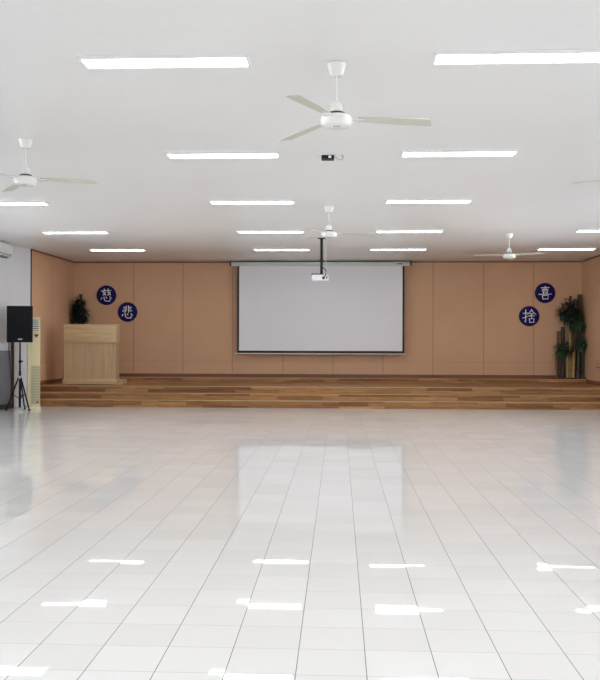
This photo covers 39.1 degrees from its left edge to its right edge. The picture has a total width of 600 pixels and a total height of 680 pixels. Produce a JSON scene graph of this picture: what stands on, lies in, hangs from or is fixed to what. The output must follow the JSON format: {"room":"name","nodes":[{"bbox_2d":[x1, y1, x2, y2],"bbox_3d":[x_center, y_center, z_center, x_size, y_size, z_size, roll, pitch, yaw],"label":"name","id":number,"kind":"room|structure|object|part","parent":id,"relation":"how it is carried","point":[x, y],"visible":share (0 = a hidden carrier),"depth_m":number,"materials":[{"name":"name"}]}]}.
{"room":"assembly hall","nodes":[
{"label":"assembly hall","id":0,"kind":"room"},
{"bbox_2d":[0,245,30,407],"bbox_3d":[-6.066,-0.281,17.337,0.214,3.370,1.869,0,0,11],"label":"wall","id":1,"kind":"structure","parent":0,"point":[15,271],"depth_m":17.52,"materials":[{"name":"white paint"}]},
{"bbox_2d":[0,403,11,409],"bbox_3d":[-6.041,1.353,16.908,0.030,0.100,1.047,0,0,11],"label":"baseboard","id":2,"kind":"structure","parent":1,"relation":"attached to","point":[3,406],"depth_m":17.13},
{"bbox_2d":[0,241,12,258],"bbox_3d":[-6.004,-1.802,16.775,0.274,0.290,0.950,0,0,3],"label":"air conditioner","id":3,"kind":"object","parent":1,"relation":"attached to","point":[6,250],"visible":1,"depth_m":16.93,"materials":[{"name":"white plastic"}]},
{"bbox_2d":[8,345,11,407],"bbox_3d":[-5.924,0.409,17.290,0.071,1.962,0.016,0,0,3],"label":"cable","id":4,"kind":"object","parent":1,"relation":"attached to","point":[8,345],"visible":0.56,"depth_m":17.29,"materials":[{"name":"black rubber"}]},
{"bbox_2d":[11,342,13,407],"bbox_3d":[-5.928,0.695,17.448,0.045,1.420,0.050,0,0,9],"label":"trim","id":5,"kind":"structure","parent":1,"relation":"attached to","point":[12,343],"depth_m":17.42,"materials":[{"name":"grey"}]},
{"bbox_2d":[30,249,31,305],"bbox_3d":[-5.810,-0.277,18.223,0.052,3.370,0.030,0,0,3],"label":"trim","id":6,"kind":"structure","parent":1,"relation":"attached to","point":[31,249],"depth_m":18.22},
{"bbox_2d":[32,251,73,380],"bbox_3d":[-5.828,-0.273,19.705,0.200,3.370,2.930,0,0,3],"label":"wall","id":7,"kind":"structure","parent":0,"point":[52,277],"depth_m":19.59,"materials":[{"name":"beige wood"}]},
{"bbox_2d":[40,378,63,384],"bbox_3d":[-5.727,0.955,19.587,0.020,0.090,2.070,0,0,3],"label":"baseboard","id":8,"kind":"structure","parent":7,"relation":"attached to","point":[43,382],"depth_m":19.48,"materials":[{"name":"brown wood"}]},
{"bbox_2d":[32,249,73,262],"bbox_3d":[-5.714,-1.943,19.695,0.020,0.030,2.910,0,0,3],"label":"trim","id":9,"kind":"structure","parent":7,"relation":"attached to","point":[32,249],"depth_m":19.52,"materials":[{"name":"brown wood"}]},
{"bbox_2d":[40,381,599,394],"bbox_3d":[0.521,1.222,19.308,12.530,0.412,2.090,0,0,3],"label":"step","id":10,"kind":"structure","parent":7,"relation":"attached to","point":[131,386],"depth_m":18.42,"materials":[{"name":"brown wood"}]},
{"bbox_2d":[62,324,126,384],"bbox_3d":[-4.633,0.325,19.150,1.313,1.353,0.606,0,0,3],"label":"lectern","id":11,"kind":"object","parent":10,"relation":"on","point":[91,351],"visible":1,"depth_m":18.88,"materials":[{"name":"brown wood"}]},
{"bbox_3d":[-4.675,-0.137,19.031,1.188,0.386,0.350,0,0,3],"label":"panel","id":12,"kind":"part","parent":11,"relation":"part of","materials":[{"name":"brown wood"}]},
{"bbox_2d":[40,392,599,401],"bbox_3d":[0.466,1.285,18.104,12.530,0.280,0.320,0,0,3],"label":"step","id":13,"kind":"structure","parent":7,"relation":"attached to","point":[94,395],"depth_m":17.97,"materials":[{"name":"brown wood"}]},
{"bbox_2d":[0,406,599,679],"bbox_3d":[-0.201,1.494,8.203,13.350,0.200,25.780,0,0,3],"label":"floor","id":14,"kind":"structure","parent":0,"point":[137,543],"depth_m":5.68,"materials":[{"name":"tile"}]},
{"bbox_2d":[5,342,29,410],"bbox_3d":[-5.589,0.726,16.967,0.498,1.356,0.399,0,0,3],"label":"speaker stand","id":15,"kind":"object","parent":14,"relation":"on","point":[21,385],"visible":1,"depth_m":16.87,"materials":[{"name":"black metal"}]},
{"bbox_3d":[-5.723,1.063,16.839,0.257,0.648,0.030,0,0,-22],"label":"leg","id":16,"kind":"part","parent":15,"relation":"part of","materials":[{"name":"black plastic"}]},
{"bbox_2d":[7,306,32,341],"bbox_3d":[-5.577,-0.314,16.888,0.493,0.723,0.416,0,0,-13],"label":"loudspeaker","id":17,"kind":"object","parent":15,"relation":"on","point":[19,318],"visible":1,"depth_m":16.69,"materials":[{"name":"black plastic"}]},
{"bbox_3d":[-5.587,1.064,17.032,0.030,0.648,0.257,0,0,3],"label":"leg","id":18,"kind":"part","parent":15,"relation":"part of","materials":[{"name":"black plastic"}]},
{"bbox_3d":[-5.469,1.063,16.827,0.237,0.648,0.126,0,0,3],"label":"leg","id":19,"kind":"part","parent":15,"relation":"part of","materials":[{"name":"black plastic"}]},
{"bbox_2d":[27,317,40,408],"bbox_3d":[-5.459,0.471,17.355,0.253,1.869,0.306,0,0,-20],"label":"air conditioner","id":20,"kind":"object","parent":14,"relation":"on","point":[33,348],"visible":0.81,"depth_m":17.23,"materials":[{"name":"beige plastic"}]},
{"bbox_3d":[-5.398,0.471,17.235,0.203,1.829,0.012,0,0,-20],"label":"panel","id":21,"kind":"part","parent":20,"relation":"part of","materials":[{"name":"beige plastic"}]},
{"bbox_2d":[33,319,38,330],"bbox_3d":[-5.405,-0.311,17.225,0.158,0.235,0.006,0,0,-20],"label":"air vent","id":22,"kind":"object","parent":20,"relation":"attached to","point":[35,321],"depth_m":17.23,"materials":[{"name":"white plastic"}]},
{"bbox_2d":[0,0,599,261],"bbox_3d":[-0.191,-2.076,8.214,13.350,0.200,25.780,0,0,3],"label":"ceiling","id":23,"kind":"structure","parent":0,"point":[113,128],"depth_m":7.86,"materials":[{"name":"white paint"}]},
{"bbox_2d":[0,201,49,205],"bbox_3d":[-4.229,-1.965,12.174,1.196,0.022,0.224,0,0,3],"label":"recessed light","id":24,"kind":"object","parent":23,"relation":"in","point":[2,203],"visible":1,"depth_m":12.15,"materials":[{"name":"white plastic"}]},
{"bbox_2d":[0,203,46,204],"bbox_3d":[-4.229,-1.968,12.174,1.160,0.012,0.188,0,0,3],"label":"diffuser","id":25,"kind":"object","parent":24,"relation":"attached to","point":[0,203],"depth_m":12.20,"materials":[{"name":"white plastic"}]},
{"bbox_2d":[0,138,98,191],"bbox_3d":[-2.557,-1.752,8.355,1.098,0.462,1.242,0,0,-3],"label":"ceiling fan","id":26,"kind":"object","parent":23,"relation":"hanging from","point":[25,178],"visible":1,"depth_m":8.33,"materials":[{"name":"white metal"}]},
{"bbox_3d":[-2.942,-1.579,8.713,0.111,0.036,0.550,0,0,-33],"label":"blade","id":27,"kind":"part","parent":26,"relation":"part of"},
{"bbox_3d":[-2.708,-1.790,8.359,0.016,0.215,0.016,0,0,-3],"label":"rod","id":28,"kind":"part","parent":26,"relation":"part of","materials":[{"name":"white metal"}]},
{"bbox_3d":[-2.284,-1.578,8.383,0.550,0.036,0.111,0,0,-3],"label":"blade","id":29,"kind":"part","parent":26,"relation":"part of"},
{"bbox_2d":[41,231,109,233],"bbox_3d":[-4.081,-1.955,15.380,1.196,0.022,0.224,0,0,3],"label":"recessed light","id":30,"kind":"object","parent":23,"relation":"in","point":[44,232],"visible":1,"depth_m":15.36,"materials":[{"name":"white plastic"}]},
{"bbox_2d":[43,232,105,232],"bbox_3d":[-4.081,-1.958,15.380,1.160,0.012,0.188,0,0,3],"label":"diffuser","id":31,"kind":"object","parent":30,"relation":"attached to","point":[43,232],"depth_m":15.36,"materials":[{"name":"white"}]},
{"bbox_2d":[89,249,145,250],"bbox_3d":[-3.946,-1.946,18.307,1.196,0.022,0.224,0,0,3],"label":"recessed light","id":32,"kind":"object","parent":23,"relation":"in","point":[89,249],"visible":1,"depth_m":18.25,"materials":[{"name":"white plastic"}]},
{"bbox_2d":[92,250,143,250],"bbox_3d":[-3.946,-1.949,18.307,1.160,0.012,0.188,0,0,3],"label":"diffuser","id":33,"kind":"object","parent":32,"relation":"attached to","point":[92,250],"depth_m":18.36,"materials":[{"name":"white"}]},
{"bbox_2d":[77,54,250,68],"bbox_3d":[-0.954,-1.974,6.001,1.196,0.022,0.224,0,0,3],"label":"recessed light","id":34,"kind":"object","parent":23,"relation":"in","point":[189,60],"visible":1,"depth_m":5.99,"materials":[{"name":"white plastic"}]},
{"bbox_2d":[82,58,247,66],"bbox_3d":[-0.954,-1.977,6.001,1.160,0.012,0.188,0,0,3],"label":"diffuser","id":35,"kind":"object","parent":34,"relation":"attached to","point":[86,62],"depth_m":6.01,"materials":[{"name":"white plastic"}]},
{"bbox_2d":[165,151,279,158],"bbox_3d":[-0.817,-1.965,8.993,1.196,0.022,0.224,0,0,3],"label":"recessed light","id":36,"kind":"object","parent":23,"relation":"in","point":[259,154],"visible":1,"depth_m":8.99,"materials":[{"name":"white plastic"}]},
{"bbox_2d":[169,154,277,157],"bbox_3d":[-0.817,-1.968,8.993,1.160,0.012,0.188,0,0,3],"label":"diffuser","id":37,"kind":"object","parent":36,"relation":"attached to","point":[170,155],"depth_m":9.02,"materials":[{"name":"white plastic"}]},
{"bbox_2d":[209,200,294,204],"bbox_3d":[-0.677,-1.955,12.010,1.196,0.022,0.224,0,0,3],"label":"recessed light","id":38,"kind":"object","parent":23,"relation":"in","point":[213,202],"visible":1,"depth_m":11.96,"materials":[{"name":"white plastic"}]},
{"bbox_2d":[212,202,292,203],"bbox_3d":[-0.677,-1.958,12.010,1.160,0.012,0.188,0,0,3],"label":"diffuser","id":39,"kind":"object","parent":38,"relation":"attached to","point":[212,202],"depth_m":12.05,"materials":[{"name":"white plastic"}]},
{"bbox_2d":[237,230,303,232],"bbox_3d":[-0.530,-1.946,15.217,1.196,0.022,0.224,0,0,3],"label":"recessed light","id":40,"kind":"object","parent":23,"relation":"in","point":[239,231],"visible":1,"depth_m":15.12,"materials":[{"name":"white plastic"}]},
{"bbox_2d":[239,232,302,232],"bbox_3d":[-0.530,-1.948,15.217,1.160,0.012,0.188,0,0,3],"label":"diffuser","id":41,"kind":"object","parent":40,"relation":"attached to","point":[239,232],"depth_m":15.29,"materials":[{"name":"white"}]},
{"bbox_2d":[253,249,309,250],"bbox_3d":[-0.395,-1.937,18.143,1.196,0.022,0.224,0,0,3],"label":"recessed light","id":42,"kind":"object","parent":23,"relation":"in","point":[253,249],"visible":1,"depth_m":18.14,"materials":[{"name":"white plastic"}]},
{"bbox_2d":[312,238,328,280],"bbox_3d":[0.387,-1.540,16.209,0.326,0.821,0.290,0,0,3],"label":"ceiling projector","id":43,"kind":"object","parent":23,"relation":"hanging from","point":[315,277],"visible":1,"depth_m":16.13,"materials":[{"name":"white plastic"}]},
{"bbox_2d":[318,153,343,160],"bbox_3d":[0.323,-1.944,8.845,0.263,0.063,0.339,0,0,3],"label":"socket","id":44,"kind":"object","parent":23,"relation":"attached to","point":[323,156],"visible":1,"depth_m":8.82,"materials":[{"name":"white plastic"}]},
{"bbox_3d":[0.293,-1.966,9.052,0.205,0.012,0.220,0,0,3],"label":"mounting plate","id":45,"kind":"part","parent":44,"relation":"part of","materials":[{"name":"plastic"}]},
{"bbox_2d":[302,206,375,239],"bbox_3d":[0.580,-1.731,12.437,1.098,0.462,1.242,0,0,0],"label":"ceiling fan","id":46,"kind":"object","parent":23,"relation":"hanging from","point":[328,233],"visible":1,"depth_m":12.41,"materials":[{"name":"white metal"}]},
{"bbox_3d":[0.853,-1.557,12.451,0.550,0.036,0.111,0,0,0],"label":"blade","id":47,"kind":"part","parent":46,"relation":"part of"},
{"bbox_2d":[278,61,430,140],"bbox_3d":[0.414,-1.750,6.066,1.098,0.462,1.242,0,0,-3],"label":"ceiling fan","id":48,"kind":"object","parent":23,"relation":"hanging from","point":[336,119],"visible":1,"depth_m":6.04,"materials":[{"name":"white metal"}]},
{"bbox_3d":[0.028,-1.577,6.424,0.111,0.036,0.550,0,0,-33],"label":"blade","id":49,"kind":"part","parent":48,"relation":"part of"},
{"bbox_3d":[0.071,-1.579,5.689,0.111,0.036,0.550,0,0,27],"label":"blade","id":50,"kind":"part","parent":48,"relation":"part of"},
{"bbox_3d":[0.263,-1.789,6.070,0.016,0.215,0.016,0,0,-3],"label":"rod","id":51,"kind":"part","parent":48,"relation":"part of","materials":[{"name":"white metal"}]},
{"bbox_3d":[0.686,-1.576,6.094,0.550,0.036,0.111,0,0,-3],"label":"blade","id":52,"kind":"part","parent":48,"relation":"part of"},
{"bbox_2d":[370,248,426,250],"bbox_3d":[2.088,-1.930,18.029,1.196,0.022,0.224,0,0,3],"label":"recessed light","id":53,"kind":"object","parent":23,"relation":"in","point":[371,249],"visible":1,"depth_m":18.00,"materials":[{"name":"white plastic"}]},
{"bbox_2d":[386,249,424,249],"bbox_3d":[2.088,-1.933,18.029,1.160,0.012,0.188,0,0,3],"label":"diffuser","id":54,"kind":"object","parent":53,"relation":"attached to","point":[386,249],"depth_m":18.01,"materials":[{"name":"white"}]},
{"bbox_2d":[376,230,443,232],"bbox_3d":[1.953,-1.939,15.102,1.196,0.022,0.224,0,0,3],"label":"recessed light","id":55,"kind":"object","parent":23,"relation":"in","point":[377,231],"visible":1,"depth_m":15.09,"materials":[{"name":"white plastic"}]},
{"bbox_2d":[377,231,441,231],"bbox_3d":[1.953,-1.942,15.102,1.160,0.012,0.188,0,0,3],"label":"diffuser","id":56,"kind":"object","parent":55,"relation":"attached to","point":[377,231],"depth_m":15.09,"materials":[{"name":"white plastic"}]},
{"bbox_2d":[385,199,472,203],"bbox_3d":[1.805,-1.949,11.896,1.196,0.022,0.224,0,0,3],"label":"recessed light","id":57,"kind":"object","parent":23,"relation":"in","point":[388,201],"visible":1,"depth_m":11.88,"materials":[{"name":"white plastic"}]},
{"bbox_2d":[387,201,469,202],"bbox_3d":[1.805,-1.952,11.896,1.160,0.012,0.188,0,0,3],"label":"diffuser","id":58,"kind":"object","parent":57,"relation":"attached to","point":[387,201],"depth_m":11.90,"materials":[{"name":"white plastic"}]},
{"bbox_2d":[401,150,518,156],"bbox_3d":[1.666,-1.958,8.879,1.196,0.022,0.224,0,0,3],"label":"recessed light","id":59,"kind":"object","parent":23,"relation":"in","point":[405,153],"visible":1,"depth_m":8.87,"materials":[{"name":"white plastic"}]},
{"bbox_2d":[403,152,514,155],"bbox_3d":[1.666,-1.961,8.879,1.160,0.012,0.188,0,0,3],"label":"diffuser","id":60,"kind":"object","parent":59,"relation":"attached to","point":[404,153],"depth_m":8.88,"materials":[{"name":"white plastic"}]},
{"bbox_2d":[431,49,599,64],"bbox_3d":[1.528,-1.967,5.887,1.196,0.022,0.224,0,0,3],"label":"recessed light","id":61,"kind":"object","parent":23,"relation":"in","point":[575,55],"visible":1,"depth_m":5.88,"materials":[{"name":"white plastic"}]},
{"bbox_2d":[435,53,599,62],"bbox_3d":[1.528,-1.970,5.887,1.160,0.012,0.188,0,0,3],"label":"diffuser","id":62,"kind":"object","parent":61,"relation":"attached to","point":[439,57],"depth_m":5.89,"materials":[{"name":"white plastic"}]},
{"bbox_2d":[499,233,543,259],"bbox_3d":[3.670,-1.713,15.426,1.098,0.462,1.242,0,0,-12],"label":"ceiling fan","id":63,"kind":"object","parent":23,"relation":"hanging from","point":[509,255],"visible":1,"depth_m":15.38,"materials":[{"name":"white metal"}]},
{"bbox_3d":[4.106,-1.540,15.131,0.111,0.036,0.550,0,0,-42],"label":"blade","id":64,"kind":"part","parent":63,"relation":"part of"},
{"bbox_2d":[536,248,596,249],"bbox_3d":[5.624,-1.921,17.866,1.196,0.022,0.224,0,0,3],"label":"recessed light","id":65,"kind":"object","parent":23,"relation":"in","point":[538,248],"visible":1,"depth_m":17.82,"materials":[{"name":"white plastic"}]},
{"bbox_2d":[539,249,592,249],"bbox_3d":[5.624,-1.923,17.866,1.160,0.012,0.188,0,0,3],"label":"diffuser","id":66,"kind":"object","parent":65,"relation":"attached to","point":[539,249],"depth_m":17.92,"materials":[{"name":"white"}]},
{"bbox_2d":[575,229,599,231],"bbox_3d":[5.489,-1.929,14.939,1.196,0.022,0.224,0,0,3],"label":"recessed light","id":67,"kind":"object","parent":23,"relation":"in","point":[578,230],"visible":1,"depth_m":14.85,"materials":[{"name":"white plastic"}]},
{"bbox_2d":[74,262,581,374],"bbox_3d":[0.602,-0.251,20.975,12.930,3.370,0.200,0,0,3],"label":"wall","id":68,"kind":"structure","parent":0,"point":[460,318],"depth_m":20.80,"materials":[{"name":"brown wood"}]},
{"bbox_2d":[97,285,115,304],"bbox_3d":[-4.830,-1.116,21.110,0.490,0.490,0.036,0,0,3],"label":"round sign","id":69,"kind":"object","parent":68,"relation":"attached to","point":[106,295],"visible":1,"depth_m":21.10,"materials":[{"name":"blue plastic"}]},
{"bbox_2d":[118,302,136,321],"bbox_3d":[-4.299,-0.696,21.085,0.490,0.490,0.036,0,0,3],"label":"round sign","id":70,"kind":"object","parent":68,"relation":"attached to","point":[127,311],"visible":1,"depth_m":21.07,"materials":[{"name":"blue plastic"}]},
{"bbox_2d":[230,261,411,354],"bbox_3d":[0.492,-0.789,20.763,4.444,2.274,0.237,0,0,3],"label":"projection screen","id":71,"kind":"object","parent":68,"relation":"attached to","point":[360,308],"visible":0.91,"depth_m":20.70,"materials":[{"name":"fabric"}]},
{"bbox_3d":[0.493,-1.859,20.705,4.364,0.096,0.110,0,0,3],"label":"casing","id":72,"kind":"part","parent":71,"relation":"part of","materials":[{"name":"paint"}]},
{"bbox_2d":[74,261,580,262],"bbox_3d":[0.602,-1.922,20.870,12.530,0.030,0.020,0,0,3],"label":"trim","id":73,"kind":"structure","parent":68,"relation":"attached to","point":[412,261],"depth_m":20.74,"materials":[{"name":"brown wood"}]},
{"bbox_2d":[119,373,565,377],"bbox_3d":[0.576,0.881,20.863,12.494,0.075,0.020,0,0,3],"label":"baseboard","id":74,"kind":"structure","parent":68,"relation":"attached to","point":[120,374],"depth_m":20.83,"materials":[{"name":"brown wood"}]},
{"bbox_2d":[119,376,585,383],"bbox_3d":[0.564,1.175,20.612,12.494,0.515,0.520,0,0,3],"label":"step","id":75,"kind":"structure","parent":68,"relation":"attached to","point":[205,379],"depth_m":20.36,"materials":[{"name":"brown wood"}]},
{"bbox_2d":[72,294,90,323],"bbox_3d":[-5.395,-0.117,20.877,0.468,2.038,0.540,0,0,-2],"label":"plant","id":76,"kind":"object","parent":75,"relation":"on","point":[79,312],"visible":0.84,"depth_m":20.80,"materials":[{"name":"green plant"}]},
{"bbox_2d":[551,294,586,378],"bbox_3d":[6.435,-0.081,20.305,0.814,2.028,0.561,0,0,3],"label":"plant","id":77,"kind":"object","parent":75,"relation":"on","point":[575,360],"visible":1,"depth_m":20.28,"materials":[{"name":"green plant"}]},
{"bbox_2d":[519,306,538,325],"bbox_3d":[5.590,-0.581,20.628,0.490,0.490,0.036,0,0,3],"label":"round sign","id":78,"kind":"object","parent":68,"relation":"attached to","point":[529,315],"visible":1,"depth_m":20.62,"materials":[{"name":"blue plastic"}]},
{"bbox_2d":[535,283,554,302],"bbox_3d":[5.972,-1.144,20.613,0.490,0.490,0.036,0,0,3],"label":"round sign","id":79,"kind":"object","parent":68,"relation":"attached to","point":[544,292],"visible":1,"depth_m":20.60,"materials":[{"name":"blue plastic"}]},
{"bbox_2d":[582,257,599,381],"bbox_3d":[6.871,-0.240,18.744,0.200,3.370,3.680,0,0,3],"label":"wall","id":80,"kind":"structure","parent":0,"point":[590,268],"depth_m":19.78,"materials":[{"name":"brown wood"}]},
{"bbox_2d":[40,399,594,402],"bbox_3d":[0.558,1.273,17.605,12.300,0.011,0.008,0,0,3],"label":"trim","id":81,"kind":"structure","parent":80,"relation":"attached to","point":[40,399],"depth_m":17.57,"materials":[{"name":"brown wood"}]},
{"bbox_2d":[40,398,599,409],"bbox_3d":[0.566,1.347,17.774,12.300,0.155,0.330,0,0,3],"label":"step","id":82,"kind":"structure","parent":80,"relation":"attached to","point":[429,404],"depth_m":17.65,"materials":[{"name":"brown wood"}]},
{"bbox_2d":[40,392,599,395],"bbox_3d":[0.459,1.149,17.941,12.530,0.011,0.008,0,0,3],"label":"trim","id":83,"kind":"structure","parent":80,"relation":"attached to","point":[40,392],"depth_m":17.90,"materials":[{"name":"brown wood"}]},
{"bbox_2d":[40,385,599,388],"bbox_3d":[0.474,1.018,18.261,12.530,0.011,0.008,0,0,3],"label":"trim","id":84,"kind":"structure","parent":80,"relation":"attached to","point":[40,385],"depth_m":18.21,"materials":[{"name":"brown wood"}]},
{"bbox_2d":[119,377,585,379],"bbox_3d":[0.552,0.921,20.349,12.494,0.011,0.008,0,0,3],"label":"trim","id":85,"kind":"structure","parent":80,"relation":"attached to","point":[119,377],"depth_m":20.31,"materials":[{"name":"brown wood"}]},
{"bbox_2d":[586,380,599,385],"bbox_3d":[6.782,0.989,19.270,0.020,0.090,2.590,0,0,3],"label":"baseboard","id":86,"kind":"structure","parent":80,"relation":"attached to","point":[587,381],"depth_m":19.56,"materials":[{"name":"brown wood"}]}
]}

